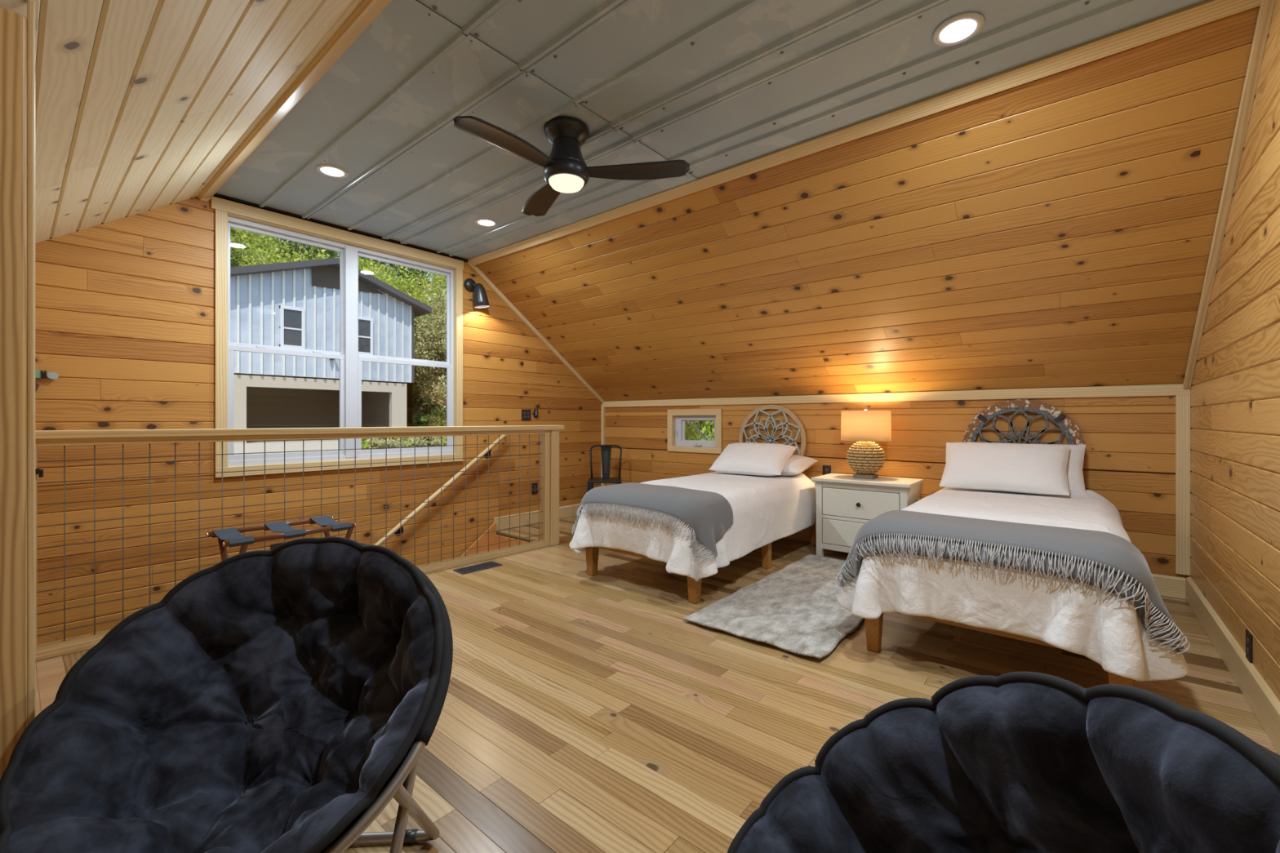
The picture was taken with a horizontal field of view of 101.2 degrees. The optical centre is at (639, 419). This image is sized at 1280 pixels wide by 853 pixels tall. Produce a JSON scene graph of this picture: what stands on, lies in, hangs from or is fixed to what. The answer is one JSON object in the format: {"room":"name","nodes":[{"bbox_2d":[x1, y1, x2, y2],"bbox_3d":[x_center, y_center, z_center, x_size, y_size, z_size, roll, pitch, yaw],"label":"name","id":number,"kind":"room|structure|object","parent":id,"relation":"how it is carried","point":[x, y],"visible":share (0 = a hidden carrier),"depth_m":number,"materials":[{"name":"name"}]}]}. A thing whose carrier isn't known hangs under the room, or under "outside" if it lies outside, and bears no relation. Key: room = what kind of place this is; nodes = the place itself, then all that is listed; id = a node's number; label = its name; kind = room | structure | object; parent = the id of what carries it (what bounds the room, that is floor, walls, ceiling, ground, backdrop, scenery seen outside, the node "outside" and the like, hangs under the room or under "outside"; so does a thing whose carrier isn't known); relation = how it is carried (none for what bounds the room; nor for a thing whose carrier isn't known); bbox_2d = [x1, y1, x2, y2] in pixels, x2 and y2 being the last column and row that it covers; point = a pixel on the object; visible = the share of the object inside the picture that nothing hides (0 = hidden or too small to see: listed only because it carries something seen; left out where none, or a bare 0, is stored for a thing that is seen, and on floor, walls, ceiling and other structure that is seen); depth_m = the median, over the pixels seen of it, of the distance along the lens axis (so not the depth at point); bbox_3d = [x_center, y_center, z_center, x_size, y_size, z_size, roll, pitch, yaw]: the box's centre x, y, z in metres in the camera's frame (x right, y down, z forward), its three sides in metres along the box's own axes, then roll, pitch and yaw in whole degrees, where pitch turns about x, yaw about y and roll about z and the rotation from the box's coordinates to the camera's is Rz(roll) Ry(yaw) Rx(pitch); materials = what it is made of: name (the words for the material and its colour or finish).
{"room":"loft bedroom","nodes":[
{"label":"loft bedroom","id":0,"kind":"room"},
{"bbox_2d":[0,0,363,243],"bbox_3d":[-1.606,-0.919,1.179,5.249,1.542,2.146,0,0,40],"label":"ceiling","id":1,"kind":"structure","parent":0,"point":[140,104],"depth_m":1.90,"materials":[{"name":"brown wood"}]},
{"bbox_2d":[35,196,602,662],"bbox_3d":[-2.315,1.020,4.365,0.120,6.200,5.865,0,0,40],"label":"wall","id":2,"kind":"structure","parent":0,"point":[125,307],"depth_m":3.43,"materials":[{"name":"brown wood"}]},
{"bbox_2d":[200,196,211,201],"bbox_3d":[-3.434,-0.944,3.447,1.099,1.152,0.035,0,0,-10],"label":"trim","id":3,"kind":"structure","parent":2,"relation":"attached to","point":[206,199],"depth_m":3.54,"materials":[{"name":"brown wood"}]},
{"bbox_2d":[271,542,284,549],"bbox_3d":[-2.656,0.970,3.855,0.009,0.125,0.085,0,0,40],"label":"wall outlet","id":4,"kind":"object","parent":2,"relation":"attached to","point":[273,545],"visible":0.07,"depth_m":3.84,"materials":[{"name":"black plastic"}]},
{"bbox_2d":[197,0,391,199],"bbox_3d":[-0.987,-1.503,1.923,5.049,0.067,0.082,0,0,40],"label":"trim","id":5,"kind":"structure","parent":2,"relation":"attached to","point":[367,11],"depth_m":2.33,"materials":[{"name":"brown wood"}]},
{"bbox_2d":[213,193,468,262],"bbox_3d":[-2.273,-1.526,4.306,0.022,0.033,1.940,0,0,40],"label":"trim","id":6,"kind":"structure","parent":2,"relation":"attached to","point":[227,197],"depth_m":4.11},
{"bbox_2d":[210,195,506,545],"bbox_3d":[-2.175,0.158,4.453,0.194,3.357,2.433,0,0,40],"label":"window","id":7,"kind":"structure","parent":2,"relation":"in","point":[350,246],"depth_m":4.26,"materials":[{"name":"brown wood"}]},
{"bbox_2d":[463,278,489,308],"bbox_3d":[-1.561,-1.216,5.063,0.227,0.287,0.145,0,0,13],"label":"wall sconce","id":8,"kind":"object","parent":2,"relation":"attached to","point":[480,296],"visible":1,"depth_m":5.01,"materials":[{"name":"grey paint"}]},
{"bbox_2d":[521,408,530,420],"bbox_3d":[-1.210,-0.050,5.591,0.009,0.118,0.118,0,0,40],"label":"light switch","id":9,"kind":"object","parent":2,"relation":"attached to","point":[526,413],"visible":1,"depth_m":5.59,"materials":[{"name":"brown plastic"}]},
{"bbox_2d":[531,482,537,494],"bbox_3d":[-1.137,0.746,5.679,0.009,0.120,0.075,0,0,40],"label":"wall outlet","id":10,"kind":"object","parent":2,"relation":"attached to","point":[534,486],"visible":0.92,"depth_m":5.67,"materials":[{"name":"black plastic"}]},
{"bbox_2d":[466,261,604,402],"bbox_3d":[-1.054,-0.874,5.764,0.028,1.336,1.885,0,0,40],"label":"trim","id":11,"kind":"structure","parent":2,"relation":"attached to","point":[477,270],"depth_m":5.61,"materials":[{"name":"brown wood"}]},
{"bbox_2d":[533,408,537,417],"bbox_3d":[-1.123,-0.067,5.682,0.028,0.091,0.048,0,0,40],"label":"remote holder","id":12,"kind":"object","parent":2,"relation":"attached to","point":[535,411],"visible":1,"depth_m":5.67,"materials":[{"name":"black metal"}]},
{"bbox_2d":[493,503,580,530],"bbox_3d":[-0.962,1.054,5.880,0.020,0.130,1.565,0,0,40],"label":"baseboard","id":13,"kind":"structure","parent":2,"relation":"attached to","point":[566,511],"depth_m":5.59,"materials":[{"name":"brown wood"}]},
{"bbox_2d":[35,515,1279,852],"bbox_3d":[-0.330,1.245,2.711,5.249,0.250,5.865,0,0,40],"label":"floor","id":14,"kind":"structure","parent":0,"point":[581,713],"depth_m":2.16,"materials":[{"name":"brown wood"}]},
{"bbox_2d":[0,536,453,852],"bbox_3d":[-0.870,0.725,1.191,0.781,0.786,0.771,0,0,40],"label":"chair","id":15,"kind":"object","parent":14,"relation":"on","point":[278,700],"visible":1,"depth_m":1.26,"materials":[{"name":"black fabric"}]},
{"bbox_2d":[206,515,355,560],"bbox_3d":[-1.998,0.857,2.953,0.417,0.515,0.620,0,0,40],"label":"luggage rack","id":16,"kind":"object","parent":14,"relation":"on","point":[235,539],"visible":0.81,"depth_m":2.89,"materials":[{"name":"brown wood"}]},
{"bbox_2d":[35,425,564,661],"bbox_3d":[-1.796,0.586,3.579,0.145,1.068,3.185,0,0,42],"label":"stair railing","id":17,"kind":"object","parent":14,"relation":"on","point":[549,434],"visible":0.7,"depth_m":3.09,"materials":[{"name":"brown wood"}]},
{"bbox_2d":[35,468,43,477],"bbox_3d":[-2.785,0.248,2.438,0.024,0.040,0.024,0,0,40],"label":"latch","id":18,"kind":"object","parent":17,"relation":"attached to","point":[37,471],"visible":1,"depth_m":2.43,"materials":[{"name":"black metal"}]},
{"bbox_2d":[453,560,502,574],"bbox_3d":[-1.222,1.117,3.968,0.150,0.006,0.330,0,0,43],"label":"floor vent","id":19,"kind":"object","parent":14,"relation":"in","point":[491,564],"visible":1,"depth_m":3.96,"materials":[{"name":"metal"}]},
{"bbox_2d":[461,521,526,555],"bbox_3d":[-2.151,2.265,3.835,0.755,2.488,3.100,0,0,40],"label":"staircase","id":20,"kind":"structure","parent":14,"relation":"attached to","point":[482,540],"depth_m":5.15,"materials":[{"name":"brown wood"}]},
{"bbox_2d":[586,444,622,492],"bbox_3d":[-0.389,0.705,5.849,0.410,0.831,0.518,0,0,-1],"label":"metal chair","id":21,"kind":"object","parent":14,"relation":"on","point":[606,450],"visible":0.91,"depth_m":6.03,"materials":[{"name":"grey paint"}]},
{"bbox_2d":[585,519,816,604],"bbox_3d":[0.612,0.963,4.250,0.960,0.315,2.005,0,0,40],"label":"frame","id":22,"kind":"object","parent":14,"relation":"on","point":[694,587],"visible":0.14,"depth_m":3.76,"materials":[{"name":"brown wood"}]},
{"bbox_2d":[682,554,864,658],"bbox_3d":[1.099,1.096,3.333,0.781,0.023,1.793,0,0,40],"label":"rug","id":23,"kind":"object","parent":14,"relation":"on","point":[795,608],"visible":0.8,"depth_m":2.99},
{"bbox_2d":[810,473,924,556],"bbox_3d":[1.817,0.796,4.213,0.730,0.648,0.470,0,0,40],"label":"nightstand","id":24,"kind":"object","parent":14,"relation":"on","point":[845,503],"visible":0.65,"depth_m":4.12,"materials":[{"name":"beige paint"}]},
{"bbox_2d":[840,408,891,479],"bbox_3d":[1.818,0.190,4.238,0.380,0.565,0.300,0,0,37],"label":"table lamp","id":25,"kind":"object","parent":24,"relation":"on","point":[865,458],"visible":1,"depth_m":4.13,"materials":[{"name":"fabric"}]},
{"bbox_2d":[864,612,1133,686],"bbox_3d":[2.095,0.963,3.015,0.960,0.315,2.005,0,0,40],"label":"twin bed","id":26,"kind":"object","parent":14,"relation":"on","point":[873,628],"visible":0.05,"depth_m":2.32,"materials":[{"name":"brown wood"}]},
{"bbox_3d":[2.095,0.680,3.015,0.930,0.260,1.970,0,0,40],"label":"mattress","id":27,"kind":"object","parent":26,"relation":"on","visible":0},
{"bbox_2d":[836,487,1188,681],"bbox_3d":[1.992,0.710,2.893,1.255,0.509,2.003,0,0,40],"label":"duvet","id":28,"kind":"object","parent":27,"relation":"on","point":[1108,633],"visible":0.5,"depth_m":2.21,"materials":[{"name":"white fabric"}]},
{"bbox_2d":[939,442,1070,495],"bbox_3d":[2.496,0.325,3.622,0.725,0.319,0.291,0,0,41],"label":"pillow","id":29,"kind":"object","parent":28,"relation":"on","point":[1032,468],"visible":1,"depth_m":3.54,"materials":[{"name":"white fabric"}]},
{"bbox_2d":[835,510,1190,653],"bbox_3d":[1.537,0.655,2.343,1.250,0.365,0.463,0,0,40],"label":"throw blanket","id":30,"kind":"object","parent":28,"relation":"on","point":[1106,562],"visible":0.96,"depth_m":2.14,"materials":[{"name":"grey fabric"}]},
{"bbox_2d":[967,441,1085,494],"bbox_3d":[2.662,0.330,3.665,0.685,0.325,0.244,0,0,41],"label":"pillow","id":31,"kind":"object","parent":28,"relation":"on","point":[1076,454],"visible":0.17,"depth_m":3.45,"materials":[{"name":"white fabric"}]},
{"bbox_2d":[727,671,1279,852],"bbox_3d":[0.339,0.723,0.585,0.690,0.790,0.855,0,0,15],"label":"chair","id":32,"kind":"object","parent":14,"relation":"on","point":[1015,762],"visible":1,"depth_m":0.77,"materials":[{"name":"black fabric"}]},
{"bbox_2d":[215,0,1208,259],"bbox_3d":[-0.341,-1.581,2.697,5.249,0.126,2.240,0,0,40],"label":"ceiling","id":33,"kind":"structure","parent":0,"point":[713,86],"depth_m":2.43,"materials":[{"name":"metal"}]},
{"bbox_2d":[315,164,348,177],"bbox_3d":[-1.901,-1.534,3.249,0.176,0.010,0.176,0,0,40],"label":"recessed light","id":34,"kind":"object","parent":33,"relation":"in","point":[331,171],"visible":1,"depth_m":3.24,"materials":[{"name":"white plastic"}]},
{"bbox_2d":[320,167,343,176],"bbox_3d":[-1.901,-1.533,3.249,0.128,0.001,0.128,0,0,40],"label":"diffuser","id":35,"kind":"object","parent":34,"relation":"attached to","point":[330,171],"depth_m":3.25,"materials":[{"name":"white plastic"}]},
{"bbox_2d":[474,217,497,226],"bbox_3d":[-1.197,-1.534,4.094,0.176,0.010,0.176,0,0,40],"label":"recessed light","id":36,"kind":"object","parent":33,"relation":"in","point":[486,222],"visible":1,"depth_m":4.09,"materials":[{"name":"white plastic"}]},
{"bbox_2d":[477,220,494,225],"bbox_3d":[-1.197,-1.533,4.094,0.128,0.001,0.128,0,0,40],"label":"diffuser","id":37,"kind":"object","parent":36,"relation":"attached to","point":[482,222],"depth_m":4.10,"materials":[{"name":"white plastic"}]},
{"bbox_2d":[453,115,689,216],"bbox_3d":[-0.486,-1.369,2.693,1.154,0.319,1.052,0,0,40],"label":"ceiling fan","id":38,"kind":"object","parent":33,"relation":"hanging from","point":[566,170],"visible":1,"depth_m":2.69,"materials":[{"name":"brown metal"}]},
{"bbox_2d":[932,12,984,46],"bbox_3d":[1.253,-1.534,2.073,0.176,0.010,0.176,0,0,40],"label":"recessed light","id":39,"kind":"object","parent":33,"relation":"in","point":[958,28],"visible":1,"depth_m":2.06,"materials":[{"name":"white plastic"}]},
{"bbox_2d":[939,19,976,42],"bbox_3d":[1.253,-1.533,2.073,0.128,0.001,0.128,0,0,40],"label":"diffuser","id":40,"kind":"object","parent":39,"relation":"attached to","point":[960,29],"depth_m":2.07,"materials":[{"name":"white plastic"}]},
{"bbox_2d":[475,5,1259,401],"bbox_3d":[0.918,-0.921,4.209,5.249,1.546,2.143,0,0,40],"label":"ceiling","id":41,"kind":"structure","parent":0,"point":[1055,230],"depth_m":3.24,"materials":[{"name":"brown wood"}]},
{"bbox_2d":[467,0,1262,265],"bbox_3d":[0.295,-1.514,3.461,5.049,0.057,0.070,0,0,40],"label":"trim","id":42,"kind":"structure","parent":41,"relation":"attached to","point":[1209,11],"depth_m":2.50,"materials":[{"name":"brown wood"}]},
{"bbox_2d":[604,383,1191,579],"bbox_3d":[1.522,0.470,4.934,5.249,1.900,0.120,0,0,40],"label":"wall","id":43,"kind":"structure","parent":0,"point":[1130,442],"depth_m":4.11,"materials":[{"name":"brown wood"}]},
{"bbox_2d":[600,404,604,486],"bbox_3d":[-0.454,0.419,6.478,0.036,1.201,0.036,0,0,40],"label":"trim","id":44,"kind":"structure","parent":43,"relation":"attached to","point":[602,408],"depth_m":6.46,"materials":[{"name":"brown wood"}]},
{"bbox_2d":[666,408,722,453],"bbox_3d":[0.604,0.120,5.666,0.691,0.464,0.110,0,0,40],"label":"window","id":45,"kind":"structure","parent":43,"relation":"in","point":[677,418],"depth_m":5.67,"materials":[{"name":"brown wood"}]},
{"bbox_2d":[738,404,806,456],"bbox_3d":[1.255,0.202,5.041,0.692,0.692,0.036,0,0,40],"label":"headboard","id":46,"kind":"object","parent":43,"relation":"attached to","point":[770,439],"visible":0.53,"depth_m":5.01,"materials":[{"name":"brown wood"}]},
{"bbox_2d":[822,465,831,475],"bbox_3d":[1.676,0.470,4.720,0.075,0.115,0.009,0,0,40],"label":"wall outlet","id":47,"kind":"object","parent":43,"relation":"attached to","point":[826,468],"visible":0.76,"depth_m":4.72,"materials":[{"name":"black plastic"}]},
{"bbox_2d":[602,383,1190,407],"bbox_3d":[1.477,-0.187,4.880,5.049,0.072,0.020,0,0,40],"label":"trim","id":48,"kind":"structure","parent":43,"relation":"attached to","point":[1175,389],"depth_m":4.13,"materials":[{"name":"brown wood"}]},
{"bbox_2d":[783,527,1186,599],"bbox_3d":[1.477,1.054,4.880,5.009,0.130,0.020,0,0,40],"label":"baseboard","id":49,"kind":"structure","parent":43,"relation":"attached to","point":[1166,585],"depth_m":3.33,"materials":[{"name":"brown wood"}]},
{"bbox_2d":[962,399,1085,462],"bbox_3d":[2.743,0.215,3.796,0.722,0.722,0.046,0,0,40],"label":"headboard","id":50,"kind":"object","parent":43,"relation":"attached to","point":[1068,427],"visible":0.46,"depth_m":3.77,"materials":[{"name":"grey wood"}]},
{"bbox_2d":[1175,395,1190,575],"bbox_3d":[3.392,0.408,3.285,0.064,1.119,0.020,0,0,40],"label":"trim","id":51,"kind":"structure","parent":43,"relation":"attached to","point":[1182,402],"depth_m":3.28,"materials":[{"name":"brown wood"}]},
{"bbox_2d":[1190,0,1279,701],"bbox_3d":[1.656,-0.330,1.058,0.120,3.500,5.865,0,0,40],"label":"wall","id":52,"kind":"structure","parent":0,"point":[1235,388],"depth_m":2.18,"materials":[{"name":"brown wood"}]},
{"bbox_2d":[1182,0,1275,388],"bbox_3d":[2.812,-0.851,2.564,0.032,1.319,1.847,0,0,40],"label":"trim","id":53,"kind":"structure","parent":52,"relation":"attached to","point":[1265,11],"depth_m":2.28,"materials":[{"name":"brown wood"}]},
{"bbox_2d":[1186,577,1279,755],"bbox_3d":[1.596,1.046,1.095,0.020,0.145,5.645,0,0,40],"label":"baseboard","id":54,"kind":"structure","parent":52,"relation":"attached to","point":[1262,700],"depth_m":2.19,"materials":[{"name":"brown wood"}]},
{"bbox_2d":[1245,629,1252,663],"bbox_3d":[2.465,0.920,2.131,0.009,0.120,0.075,0,0,40],"label":"wall outlet","id":55,"kind":"object","parent":52,"relation":"attached to","point":[1248,635],"visible":1,"depth_m":2.12,"materials":[{"name":"black plastic"}]},
{"bbox_3d":[0.612,0.680,4.250,0.930,0.260,1.970,0,0,40],"label":"mattress","id":56,"kind":"object","parent":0,"visible":0},
{"bbox_2d":[569,471,816,581],"bbox_3d":[0.492,0.714,4.133,1.255,0.529,2.031,0,0,40],"label":"duvet","id":57,"kind":"object","parent":56,"relation":"on","point":[766,509],"visible":0.73,"depth_m":3.62,"materials":[{"name":"white fabric"}]},
{"bbox_2d":[572,482,733,564],"bbox_3d":[0.059,0.663,3.562,0.558,0.371,1.199,0,0,-44],"label":"throw blanket","id":58,"kind":"object","parent":57,"relation":"on","point":[709,514],"visible":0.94,"depth_m":3.33,"materials":[{"name":"grey fabric"}]},
{"bbox_2d":[709,442,797,475],"bbox_3d":[1.015,0.352,4.750,0.700,0.272,0.360,0,0,40],"label":"pillow","id":59,"kind":"object","parent":57,"relation":"on","point":[741,458],"visible":1,"depth_m":4.63,"materials":[{"name":"white fabric"}]},
{"bbox_2d":[776,454,818,475],"bbox_3d":[1.219,0.405,4.776,0.660,0.181,0.393,0,0,42],"label":"pillow","id":60,"kind":"object","parent":57,"relation":"on","point":[796,464],"visible":0.23,"depth_m":4.54,"materials":[{"name":"white fabric"}]},
{"label":"outside","id":61,"kind":"structure","parent":0,"visible":0},
{"bbox_2d":[234,395,446,455],"bbox_3d":[-19.420,-3.730,38.951,70.300,15.500,85.000,0,0,40],"label":"ground","id":62,"kind":"structure","parent":61,"point":[252,447],"depth_m":19.22,"materials":[{"name":"white concrete"}]},
{"bbox_2d":[230,232,256,266],"bbox_3d":[-24.649,-5.490,29.713,6.759,12.915,7.664,0,0,-23],"label":"tree","id":63,"kind":"object","parent":62,"relation":"on","point":[235,264],"visible":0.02,"depth_m":30.22,"materials":[{"name":"green plant"}]},
{"bbox_2d":[230,226,293,266],"bbox_3d":[-27.604,-9.282,35.306,9.997,16.661,8.816,0,0,5],"label":"tree","id":64,"kind":"object","parent":62,"relation":"on","point":[251,239],"visible":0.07,"depth_m":34.89,"materials":[{"name":"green plant"}]},
{"bbox_2d":[230,231,337,266],"bbox_3d":[-21.049,-5.386,32.877,9.268,13.028,9.439,0,0,6],"label":"tree","id":65,"kind":"object","parent":62,"relation":"on","point":[271,259],"visible":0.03,"depth_m":31.52,"materials":[{"name":"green plant"}]},
{"bbox_2d":[230,228,337,261],"bbox_3d":[-30.328,-11.774,41.048,13.069,17.805,12.832,0,0,2],"label":"tree","id":66,"kind":"object","parent":62,"relation":"on","point":[233,229],"visible":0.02,"depth_m":40.95,"materials":[{"name":"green plant"}]},
{"bbox_2d":[234,236,389,270],"bbox_3d":[-25.077,-8.741,40.785,10.891,14.939,10.694,0,0,-1],"label":"tree","id":67,"kind":"object","parent":62,"relation":"on","point":[332,254],"visible":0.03,"depth_m":40.00,"materials":[{"name":"green plant"}]},
{"bbox_2d":[230,257,431,443],"bbox_3d":[-17.549,-3.195,27.040,8.820,8.630,9.690,0,0,40],"label":"outbuilding","id":68,"kind":"structure","parent":62,"relation":"on","point":[295,304],"depth_m":24.63,"materials":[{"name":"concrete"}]},
{"bbox_2d":[361,438,373,449],"bbox_3d":[-9.462,0.792,17.720,0.955,0.522,0.960,0,0,-42],"label":"shrub","id":69,"kind":"object","parent":62,"relation":"on","point":[364,444],"visible":0.43,"depth_m":17.60,"materials":[{"name":"green plant"}]},
{"bbox_2d":[317,251,433,345],"bbox_3d":[-18.724,-5.784,36.966,9.624,13.505,9.802,0,0,-45],"label":"tree","id":70,"kind":"object","parent":62,"relation":"on","point":[384,277],"visible":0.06,"depth_m":35.43,"materials":[{"name":"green plant"}]},
{"bbox_2d":[368,437,407,448],"bbox_3d":[-8.658,0.725,18.078,1.239,0.674,1.232,0,0,8],"label":"shrub","id":71,"kind":"object","parent":62,"relation":"on","point":[380,442],"visible":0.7,"depth_m":17.79,"materials":[{"name":"green plant"}]},
{"bbox_2d":[359,257,433,373],"bbox_3d":[-21.753,-10.457,45.431,10.664,17.732,9.404,0,0,-3],"label":"tree","id":72,"kind":"object","parent":62,"relation":"on","point":[392,265],"visible":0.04,"depth_m":45.05,"materials":[{"name":"green plant"}]},
{"bbox_2d":[389,437,414,448],"bbox_3d":[-8.498,0.755,18.733,1.109,0.606,1.115,0,0,-35],"label":"shrub","id":73,"kind":"object","parent":62,"relation":"on","point":[405,439],"visible":0.3,"depth_m":18.53,"materials":[{"name":"green plant"}]},
{"bbox_2d":[387,265,446,399],"bbox_3d":[-15.378,-5.972,39.275,7.641,14.521,8.664,0,0,-23],"label":"tree","id":74,"kind":"object","parent":62,"relation":"on","point":[443,283],"visible":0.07,"depth_m":37.95,"materials":[{"name":"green plant"}]},
{"bbox_2d":[412,411,432,426],"bbox_3d":[-13.339,0.254,31.001,3.119,1.705,3.136,0,0,-5],"label":"shrub","id":75,"kind":"object","parent":62,"relation":"on","point":[417,413],"visible":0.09,"depth_m":30.71,"materials":[{"name":"green plant"}]},
{"bbox_2d":[408,436,445,447],"bbox_3d":[-7.793,0.689,19.178,1.386,0.758,1.394,0,0,-20],"label":"shrub","id":76,"kind":"object","parent":62,"relation":"on","point":[423,442],"visible":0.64,"depth_m":18.86,"materials":[{"name":"green plant"}]},
{"bbox_2d":[412,275,446,422],"bbox_3d":[-11.296,-3.780,32.468,5.584,10.775,6.332,0,0,13],"label":"tree","id":77,"kind":"object","parent":62,"relation":"on","point":[437,388],"visible":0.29,"depth_m":31.24,"materials":[{"name":"green plant"}]},
{"bbox_2d":[412,314,446,409],"bbox_3d":[-14.556,-2.995,33.131,6.535,9.206,6.416,0,0,28],"label":"tree","id":78,"kind":"object","parent":62,"relation":"on","point":[415,392],"visible":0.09,"depth_m":32.66,"materials":[{"name":"green plant"}]},
{"bbox_2d":[412,395,446,426],"bbox_3d":[-13.545,-0.193,34.049,5.017,2.728,4.991,0,0,-33],"label":"shrub","id":79,"kind":"object","parent":62,"relation":"on","point":[426,407],"visible":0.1,"depth_m":33.20,"materials":[{"name":"green plant"}]},
{"bbox_2d":[413,406,446,436],"bbox_3d":[-11.809,0.155,31.357,3.535,1.932,3.554,0,0,8],"label":"shrub","id":80,"kind":"object","parent":62,"relation":"on","point":[437,417],"visible":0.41,"depth_m":30.37,"materials":[{"name":"green plant"}]},
{"bbox_2d":[422,287,446,361],"bbox_3d":[-11.348,-3.712,35.224,7.486,10.639,7.624,0,0,14],"label":"tree","id":81,"kind":"object","parent":62,"relation":"on","point":[444,287],"visible":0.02,"depth_m":33.54,"materials":[{"name":"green plant"}]},
{"bbox_2d":[428,436,446,446],"bbox_3d":[-7.686,0.725,19.873,1.232,0.674,1.239,0,0,-31],"label":"shrub","id":82,"kind":"object","parent":62,"relation":"on","point":[444,443],"visible":0.12,"depth_m":19.63,"materials":[{"name":"green plant"}]},
{"bbox_2d":[684,421,714,440],"bbox_3d":[2.370,0.198,16.730,7.129,8.863,7.261,0,0,27],"label":"tree","id":83,"kind":"object","parent":62,"relation":"on","point":[695,431],"visible":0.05,"depth_m":16.73,"materials":[{"name":"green plant"}]},
{"bbox_2d":[685,421,714,439],"bbox_3d":[1.916,0.147,20.555,5.998,9.177,5.290,0,0,-16],"label":"tree","id":84,"kind":"object","parent":62,"relation":"on","point":[691,421],"visible":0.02,"depth_m":19.29,"materials":[{"name":"green plant"}]},
{"bbox_3d":[-2.731,1.560,1.666,2.657,4.920,0.975,0,0,40],"label":"wall partition","id":85,"kind":"structure","parent":0,"visible":0},
{"bbox_2d":[0,0,35,779],"bbox_3d":[-1.417,0.086,1.140,0.032,2.065,0.138,0,0,40],"label":"post","id":86,"kind":"object","parent":85,"relation":"attached to","point":[17,33],"visible":1,"depth_m":1.16,"materials":[{"name":"brown wood"}]},
{"bbox_2d":[35,369,58,379],"bbox_3d":[-3.391,-0.252,2.949,0.016,0.050,0.172,0,0,40],"label":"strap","id":87,"kind":"object","parent":85,"relation":"attached to","point":[38,374],"visible":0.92,"depth_m":2.97,"materials":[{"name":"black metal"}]},
{"bbox_2d":[35,381,39,392],"bbox_3d":[-3.408,-0.175,2.913,0.012,0.099,0.109,0,0,40],"label":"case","id":88,"kind":"object","parent":87,"relation":"hanging from","point":[37,384],"visible":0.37,"depth_m":2.94,"materials":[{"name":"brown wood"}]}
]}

